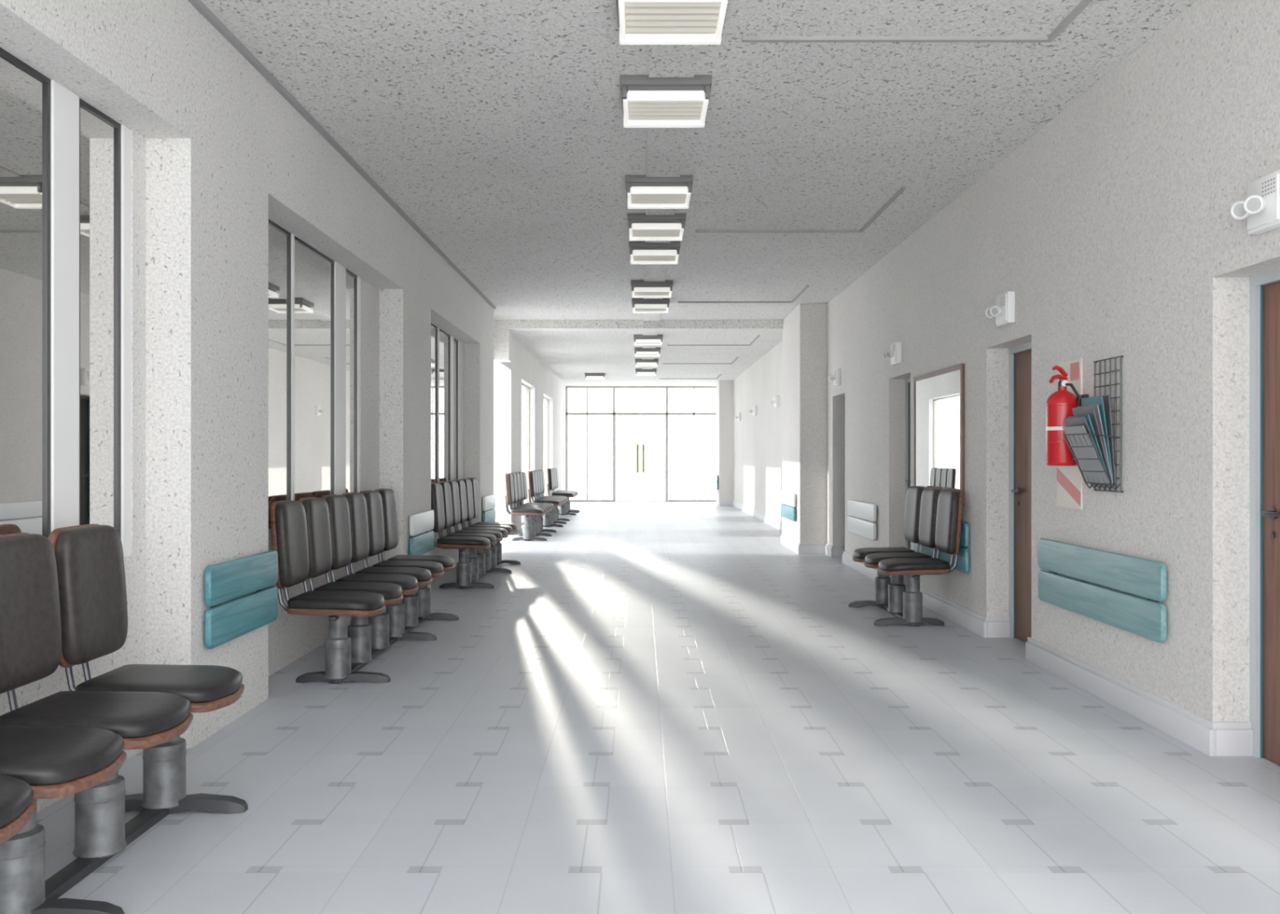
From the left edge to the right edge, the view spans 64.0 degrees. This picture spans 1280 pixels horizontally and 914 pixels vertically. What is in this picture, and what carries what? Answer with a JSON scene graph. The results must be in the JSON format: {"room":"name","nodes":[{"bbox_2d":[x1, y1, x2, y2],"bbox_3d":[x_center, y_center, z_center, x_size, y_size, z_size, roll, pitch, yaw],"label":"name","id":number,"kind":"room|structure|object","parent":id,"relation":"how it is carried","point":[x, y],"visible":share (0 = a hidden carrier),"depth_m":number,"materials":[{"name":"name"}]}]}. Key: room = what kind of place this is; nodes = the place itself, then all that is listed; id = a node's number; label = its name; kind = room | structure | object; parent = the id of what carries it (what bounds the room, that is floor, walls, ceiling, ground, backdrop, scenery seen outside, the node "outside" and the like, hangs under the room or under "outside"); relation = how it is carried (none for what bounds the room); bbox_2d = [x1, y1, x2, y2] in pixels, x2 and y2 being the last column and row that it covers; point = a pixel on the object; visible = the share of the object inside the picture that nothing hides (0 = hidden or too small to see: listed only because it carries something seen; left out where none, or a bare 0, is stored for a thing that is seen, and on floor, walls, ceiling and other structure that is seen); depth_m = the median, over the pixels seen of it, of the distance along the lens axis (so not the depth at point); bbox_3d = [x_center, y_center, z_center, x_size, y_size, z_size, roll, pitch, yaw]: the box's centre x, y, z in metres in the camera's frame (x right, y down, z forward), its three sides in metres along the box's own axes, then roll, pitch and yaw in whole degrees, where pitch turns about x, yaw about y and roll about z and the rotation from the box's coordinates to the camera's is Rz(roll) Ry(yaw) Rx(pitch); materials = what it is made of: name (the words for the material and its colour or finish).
{"room":"hospital interior","nodes":[
{"label":"hospital interior","id":0,"kind":"room"},
{"bbox_2d":[0,0,565,813],"bbox_3d":[-2.230,-0.375,14.400,0.540,3.350,30.400,0,0,0],"label":"wall","id":1,"kind":"structure","parent":0,"point":[219,153],"depth_m":4.98,"materials":[{"name":"paint"}]},
{"bbox_2d":[0,47,131,557],"bbox_3d":[-2.353,-0.495,2.320,0.295,1.850,4.240,0,0,0],"label":"window","id":2,"kind":"structure","parent":1,"relation":"in","point":[65,164],"depth_m":3.90,"materials":[{"name":"clear glass"}]},
{"bbox_2d":[204,550,277,648],"bbox_3d":[-1.976,0.690,5.095,0.048,0.380,0.870,0,0,0],"label":"board","id":3,"kind":"object","parent":1,"relation":"attached to","point":[226,581],"visible":1,"depth_m":4.99,"materials":[{"name":"teal wood"}]},
{"bbox_2d":[268,219,359,528],"bbox_3d":[-2.353,-0.495,6.785,0.295,1.850,2.550,0,0,0],"label":"window","id":4,"kind":"structure","parent":1,"relation":"in","point":[314,300],"depth_m":6.92,"materials":[{"name":"clear glass"}]},
{"bbox_2d":[187,0,495,309],"bbox_3d":[-1.986,-2.035,6.600,0.028,0.030,14.800,0,0,0],"label":"trim","id":5,"kind":"structure","parent":1,"relation":"attached to","point":[198,5],"depth_m":6.12,"materials":[{"name":"grey metal"}]},
{"bbox_2d":[409,510,434,555],"bbox_3d":[-1.976,0.690,9.260,0.048,0.380,0.920,0,0,0],"label":"board","id":6,"kind":"object","parent":1,"relation":"attached to","point":[424,522],"visible":0.9,"depth_m":9.16,"materials":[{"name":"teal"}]},
{"bbox_2d":[431,323,459,483],"bbox_3d":[-2.353,-0.495,11.150,0.295,1.850,2.700,0,0,0],"label":"window","id":7,"kind":"structure","parent":1,"relation":"in","point":[445,348],"depth_m":11.65,"materials":[{"name":"clear glass"}]},
{"bbox_2d":[482,493,495,522],"bbox_3d":[-1.976,0.690,13.375,0.048,0.380,0.950,0,0,0],"label":"board","id":8,"kind":"object","parent":1,"relation":"attached to","point":[488,501],"visible":0.86,"depth_m":13.27,"materials":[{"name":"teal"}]},
{"bbox_2d":[521,382,528,524],"bbox_3d":[-2.290,-0.060,19.750,0.060,2.720,2.300,0,0,0],"label":"window","id":9,"kind":"structure","parent":1,"relation":"in","point":[523,385],"depth_m":20.86,"materials":[{"name":"silver metal"}]},
{"bbox_2d":[543,396,548,496],"bbox_3d":[-2.290,-0.060,24.000,0.060,2.720,2.400,0,0,0],"label":"window","id":10,"kind":"structure","parent":1,"relation":"in","point":[545,399],"depth_m":25.16,"materials":[{"name":"silver metal"}]},
{"bbox_2d":[508,320,782,330],"bbox_3d":[0.090,-1.985,15.410,4.100,0.130,0.220,0,0,0],"label":"ceiling beam","id":11,"kind":"structure","parent":1,"relation":"attached to","point":[513,325],"depth_m":15.30,"materials":[{"name":"paint"}]},
{"bbox_2d":[565,386,716,502],"bbox_3d":[0.175,-0.375,29.620,4.650,3.350,0.080,0,0,0],"label":"window","id":12,"kind":"structure","parent":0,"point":[614,414],"depth_m":29.58,"materials":[{"name":"silver metal"}]},
{"bbox_2d":[615,415,666,502],"bbox_3d":[0.017,0.040,29.557,1.457,2.500,0.166,0,0,0],"label":"door","id":13,"kind":"structure","parent":12,"relation":"attached to","point":[637,445],"depth_m":29.58,"materials":[{"name":"silver metal"}]},
{"bbox_2d":[36,502,1279,913],"bbox_3d":[-0.600,1.350,14.450,7.200,0.100,30.500,0,0,0],"label":"floor","id":14,"kind":"structure","parent":0,"point":[664,708],"depth_m":4.17,"materials":[{"name":"tile"}]},
{"bbox_2d":[0,524,248,913],"bbox_3d":[-1.768,0.776,2.860,0.645,1.048,2.216,0,0,0],"label":"bench","id":15,"kind":"object","parent":14,"relation":"on","point":[64,603],"visible":1,"depth_m":3.30,"materials":[{"name":"black leather"}]},
{"bbox_2d":[270,488,459,684],"bbox_3d":[-1.768,0.776,7.045,0.645,1.048,2.666,0,0,0],"label":"bench","id":16,"kind":"object","parent":14,"relation":"on","point":[313,537],"visible":1,"depth_m":6.42,"materials":[{"name":"black leather"}]},
{"bbox_2d":[431,477,520,589],"bbox_3d":[-1.768,0.776,11.275,0.645,1.048,2.666,0,0,0],"label":"bench","id":17,"kind":"object","parent":14,"relation":"on","point":[455,502],"visible":0.98,"depth_m":10.71,"materials":[{"name":"black leather"}]},
{"bbox_2d":[504,471,556,541],"bbox_3d":[-1.768,0.776,16.800,0.645,1.048,2.216,0,0,0],"label":"bench","id":18,"kind":"object","parent":14,"relation":"on","point":[515,482],"visible":1,"depth_m":16.21,"materials":[{"name":"black leather"}]},
{"bbox_2d":[528,469,569,527],"bbox_3d":[-1.748,0.776,19.900,0.645,1.048,2.216,0,0,0],"label":"bench","id":19,"kind":"object","parent":14,"relation":"on","point":[536,478],"visible":0.86,"depth_m":19.40,"materials":[{"name":"black leather"}]},
{"bbox_2d":[546,467,579,515],"bbox_3d":[-1.748,0.776,23.575,0.645,1.048,1.766,0,0,0],"label":"bench","id":20,"kind":"object","parent":14,"relation":"on","point":[553,479],"visible":0.89,"depth_m":22.94,"materials":[{"name":"black leather"}]},
{"bbox_2d":[848,485,962,626],"bbox_3d":[2.133,0.776,8.400,0.645,1.048,1.376,0,0,0],"label":"bench","id":21,"kind":"object","parent":14,"relation":"on","point":[932,516],"visible":1,"depth_m":8.21,"materials":[{"name":"black leather"}]},
{"bbox_2d":[200,0,1196,386],"bbox_3d":[0.200,-2.200,14.500,5.600,0.300,30.600,0,0,0],"label":"ceiling","id":22,"kind":"structure","parent":0,"point":[496,126],"depth_m":6.33,"materials":[{"name":"paint"}]},
{"bbox_2d":[584,373,605,379],"bbox_3d":[-1.100,-1.985,25.160,0.490,0.130,0.480,0,0,0],"label":"ceiling light","id":23,"kind":"object","parent":22,"relation":"attached to","point":[588,375],"depth_m":24.94,"materials":[{"name":"white plastic"}]},
{"bbox_2d":[635,368,656,375],"bbox_3d":[0.140,-1.985,23.960,0.490,0.130,0.480,0,0,0],"label":"ceiling light","id":24,"kind":"object","parent":22,"relation":"attached to","point":[638,371],"depth_m":23.74,"materials":[{"name":"white plastic"}]},
{"bbox_2d":[635,358,658,367],"bbox_3d":[0.140,-1.985,21.560,0.490,0.130,0.480,0,0,0],"label":"ceiling light","id":25,"kind":"object","parent":22,"relation":"attached to","point":[639,362],"depth_m":21.33,"materials":[{"name":"white plastic"}]},
{"bbox_2d":[634,347,660,356],"bbox_3d":[0.140,-1.985,19.360,0.490,0.130,0.480,0,0,0],"label":"ceiling light","id":26,"kind":"object","parent":22,"relation":"attached to","point":[639,352],"depth_m":19.13,"materials":[{"name":"white plastic"}]},
{"bbox_2d":[633,334,662,345],"bbox_3d":[0.140,-1.985,17.360,0.490,0.130,0.480,0,0,0],"label":"ceiling light","id":27,"kind":"object","parent":22,"relation":"attached to","point":[639,340],"depth_m":17.13,"materials":[{"name":"white plastic"}]},
{"bbox_2d":[631,297,670,313],"bbox_3d":[0.140,-1.985,13.420,0.490,0.130,0.480,0,0,0],"label":"ceiling light","id":28,"kind":"object","parent":22,"relation":"attached to","point":[640,305],"depth_m":13.20,"materials":[{"name":"white plastic"}]},
{"bbox_2d":[631,280,673,297],"bbox_3d":[0.140,-1.985,12.110,0.490,0.130,0.480,0,0,0],"label":"ceiling light","id":29,"kind":"object","parent":22,"relation":"attached to","point":[639,288],"depth_m":11.89,"materials":[{"name":"white plastic"}]},
{"bbox_2d":[628,241,680,264],"bbox_3d":[0.140,-1.985,9.960,0.490,0.130,0.480,0,0,0],"label":"ceiling light","id":30,"kind":"object","parent":22,"relation":"attached to","point":[640,252],"depth_m":9.75,"materials":[{"name":"white plastic"}]},
{"bbox_2d":[627,213,685,240],"bbox_3d":[0.140,-1.985,8.850,0.490,0.130,0.480,0,0,0],"label":"ceiling light","id":31,"kind":"object","parent":22,"relation":"attached to","point":[641,227],"depth_m":8.64,"materials":[{"name":"white plastic"}]},
{"bbox_2d":[625,175,693,208],"bbox_3d":[0.140,-1.985,7.680,0.490,0.130,0.480,0,0,0],"label":"ceiling light","id":32,"kind":"object","parent":22,"relation":"attached to","point":[642,192],"depth_m":7.47,"materials":[{"name":"white plastic"}]},
{"bbox_2d":[620,75,711,127],"bbox_3d":[0.140,-1.985,5.730,0.490,0.130,0.480,0,0,0],"label":"ceiling light","id":33,"kind":"object","parent":22,"relation":"attached to","point":[646,101],"depth_m":5.54,"materials":[{"name":"white plastic"}]},
{"bbox_2d":[616,0,727,44],"bbox_3d":[0.140,-1.985,4.530,0.490,0.130,0.480,0,0,0],"label":"ceiling light","id":34,"kind":"object","parent":22,"relation":"attached to","point":[639,22],"depth_m":4.58,"materials":[{"name":"white plastic"}]},
{"bbox_2d":[658,373,721,379],"bbox_3d":[1.258,-2.041,26.008,1.515,0.018,1.415,0,0,0],"label":"trim","id":35,"kind":"structure","parent":22,"relation":"attached to","point":[720,375],"depth_m":26.69,"materials":[{"name":"grey metal"}]},
{"bbox_2d":[662,357,737,364],"bbox_3d":[1.258,-2.041,21.707,1.515,0.018,1.415,0,0,0],"label":"trim","id":36,"kind":"structure","parent":22,"relation":"attached to","point":[735,359],"depth_m":22.38,"materials":[{"name":"grey metal"}]},
{"bbox_2d":[667,334,759,346],"bbox_3d":[1.258,-2.041,17.957,1.515,0.018,1.515,0,0,0],"label":"trim","id":37,"kind":"structure","parent":22,"relation":"attached to","point":[758,335],"depth_m":18.68,"materials":[{"name":"grey metal"}]},
{"bbox_2d":[677,284,808,302],"bbox_3d":[1.258,-2.041,12.857,1.515,0.018,1.315,0,0,0],"label":"trim","id":38,"kind":"structure","parent":22,"relation":"attached to","point":[806,286],"depth_m":13.48,"materials":[{"name":"grey metal"}]},
{"bbox_2d":[695,186,906,232],"bbox_3d":[1.258,-2.041,8.508,1.515,0.018,1.515,0,0,0],"label":"trim","id":39,"kind":"structure","parent":22,"relation":"attached to","point":[902,188],"depth_m":9.24,"materials":[{"name":"grey metal"}]},
{"bbox_2d":[742,0,1093,42],"bbox_3d":[1.258,-2.041,4.207,1.515,0.018,1.615,0,0,0],"label":"trim","id":40,"kind":"structure","parent":22,"relation":"attached to","point":[1083,4],"depth_m":4.99,"materials":[{"name":"grey metal"}]},
{"bbox_2d":[716,380,733,505],"bbox_3d":[2.309,-0.375,27.900,0.379,3.350,1.000,0,0,0],"label":"column","id":41,"kind":"structure","parent":0,"point":[724,388],"depth_m":27.40,"materials":[{"name":"paint"}]},
{"bbox_2d":[715,475,718,489],"bbox_3d":[2.096,0.690,27.900,0.048,0.380,0.800,0,0,0],"label":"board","id":42,"kind":"object","parent":41,"relation":"attached to","point":[716,476],"visible":1,"depth_m":27.74,"materials":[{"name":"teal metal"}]},
{"bbox_2d":[782,303,826,543],"bbox_3d":[2.320,-0.375,14.550,0.359,3.350,1.700,0,0,0],"label":"column","id":43,"kind":"structure","parent":0,"point":[804,331],"depth_m":13.70,"materials":[{"name":"paint"}]},
{"bbox_2d":[781,490,795,521],"bbox_3d":[2.116,0.690,14.575,0.048,0.380,1.250,0,0,0],"label":"board","id":44,"kind":"object","parent":43,"relation":"attached to","point":[788,499],"visible":1,"depth_m":14.38,"materials":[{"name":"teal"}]},
{"bbox_2d":[733,0,1279,721],"bbox_3d":[2.700,-0.375,14.400,0.400,3.350,30.400,0,0,0],"label":"wall","id":45,"kind":"structure","parent":0,"point":[1112,228],"depth_m":5.38,"materials":[{"name":"paint"}]},
{"bbox_2d":[734,412,740,421],"bbox_3d":[2.433,-1.000,25.500,0.133,0.210,0.220,0,0,0],"label":"emergency light","id":46,"kind":"object","parent":45,"relation":"attached to","point":[738,417],"visible":1,"depth_m":25.40,"materials":[{"name":"white plastic"}]},
{"bbox_2d":[749,405,756,415],"bbox_3d":[2.433,-1.000,22.000,0.133,0.210,0.220,0,0,0],"label":"emergency light","id":47,"kind":"object","parent":45,"relation":"attached to","point":[754,411],"visible":1,"depth_m":21.89,"materials":[{"name":"white plastic"}]},
{"bbox_2d":[770,395,778,408],"bbox_3d":[2.433,-1.000,18.500,0.133,0.210,0.220,0,0,0],"label":"emergency light","id":48,"kind":"object","parent":45,"relation":"attached to","point":[775,402],"visible":1,"depth_m":18.40,"materials":[{"name":"white plastic"}]},
{"bbox_2d":[827,368,840,386],"bbox_3d":[2.433,-1.000,12.850,0.133,0.210,0.220,0,0,0],"label":"emergency light","id":49,"kind":"object","parent":45,"relation":"attached to","point":[835,378],"visible":1,"depth_m":12.77,"materials":[{"name":"white plastic"}]},
{"bbox_2d":[847,499,876,540],"bbox_3d":[2.476,0.690,11.425,0.048,0.380,1.350,0,0,0],"label":"board","id":50,"kind":"object","parent":45,"relation":"attached to","point":[866,511],"visible":1,"depth_m":11.29,"materials":[{"name":"white"}]},
{"bbox_2d":[883,341,902,365],"bbox_3d":[2.433,-1.000,9.880,0.133,0.210,0.220,0,0,0],"label":"emergency light","id":51,"kind":"object","parent":45,"relation":"attached to","point":[895,354],"visible":1,"depth_m":9.79,"materials":[{"name":"white plastic"}]},
{"bbox_2d":[905,377,910,584],"bbox_3d":[2.764,0.258,9.875,0.271,2.085,0.810,0,0,0],"label":"door","id":52,"kind":"structure","parent":45,"relation":"in","point":[908,380],"depth_m":10.23,"materials":[{"name":"brown wood"}]},
{"bbox_2d":[913,363,964,505],"bbox_3d":[2.487,-0.175,8.575,0.024,1.090,1.390,0,0,0],"label":"framed mirror","id":53,"kind":"object","parent":45,"relation":"attached to","point":[939,396],"visible":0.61,"depth_m":8.47,"materials":[{"name":"brown mirror"}]},
{"bbox_2d":[913,521,968,573],"bbox_3d":[2.476,0.690,8.460,0.048,0.380,1.480,0,0,0],"label":"board","id":54,"kind":"object","parent":45,"relation":"attached to","point":[962,564],"visible":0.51,"depth_m":7.82,"materials":[{"name":"teal wood"}]},
{"bbox_2d":[719,500,1253,756],"bbox_3d":[2.387,1.228,13.300,0.545,0.145,28.202,0,0,0],"label":"baseboard","id":55,"kind":"structure","parent":45,"relation":"attached to","point":[1212,739],"depth_m":5.55,"materials":[{"name":"white paint"}]},
{"bbox_2d":[985,291,1014,326],"bbox_3d":[2.433,-1.000,6.930,0.133,0.210,0.220,0,0,0],"label":"emergency light","id":56,"kind":"object","parent":45,"relation":"attached to","point":[1003,310],"visible":1,"depth_m":6.87,"materials":[{"name":"white plastic"}]},
{"bbox_2d":[1008,341,1031,642],"bbox_3d":[2.764,0.258,6.965,0.271,2.085,0.850,0,0,0],"label":"door","id":57,"kind":"structure","parent":45,"relation":"in","point":[1020,356],"depth_m":7.22,"materials":[{"name":"brown wood"}]},
{"bbox_2d":[1045,365,1088,466],"bbox_3d":[2.397,-0.234,5.788,0.205,0.567,0.203,0,0,0],"label":"fire extinguisher","id":58,"kind":"object","parent":45,"relation":"attached to","point":[1059,405],"visible":0.76,"depth_m":5.74,"materials":[{"name":"red paint"}]},
{"bbox_2d":[1057,358,1082,510],"bbox_3d":[2.493,-0.130,5.945,0.012,0.860,0.330,0,0,0],"label":"sign panel","id":59,"kind":"object","parent":45,"relation":"attached to","point":[1069,478],"visible":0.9,"depth_m":5.90,"materials":[{"name":"beige plastic"}]},
{"bbox_2d":[1062,355,1123,493],"bbox_3d":[2.399,-0.170,5.450,0.202,0.710,0.312,0,0,0],"label":"magazine rack","id":60,"kind":"object","parent":45,"relation":"attached to","point":[1089,433],"visible":1,"depth_m":5.36,"materials":[{"name":"grey metal"}]},
{"bbox_2d":[1037,538,1166,642],"bbox_3d":[2.476,0.690,5.570,0.048,0.380,1.500,0,0,0],"label":"board","id":61,"kind":"object","parent":45,"relation":"attached to","point":[1141,577],"visible":1,"depth_m":5.38,"materials":[{"name":"teal wood"}]},
{"bbox_2d":[1230,168,1279,235],"bbox_3d":[2.433,-1.000,4.020,0.133,0.210,0.220,0,0,0],"label":"emergency light","id":62,"kind":"object","parent":45,"relation":"attached to","point":[1261,207],"visible":1,"depth_m":4.00,"materials":[{"name":"white plastic"}]},
{"bbox_2d":[1248,268,1279,764],"bbox_3d":[2.764,0.258,4.010,0.271,2.085,0.920,0,0,0],"label":"door","id":63,"kind":"structure","parent":45,"relation":"in","point":[1264,288],"depth_m":4.41,"materials":[{"name":"brown wood"}]},
{"label":"outside","id":64,"kind":"structure","parent":0,"visible":0},
{"bbox_2d":[521,469,716,502],"bbox_3d":[0.000,1.505,40.000,120.000,0.190,160.000,0,0,0],"label":"ground","id":65,"kind":"structure","parent":64,"point":[600,482],"depth_m":52.80,"materials":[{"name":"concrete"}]}
]}

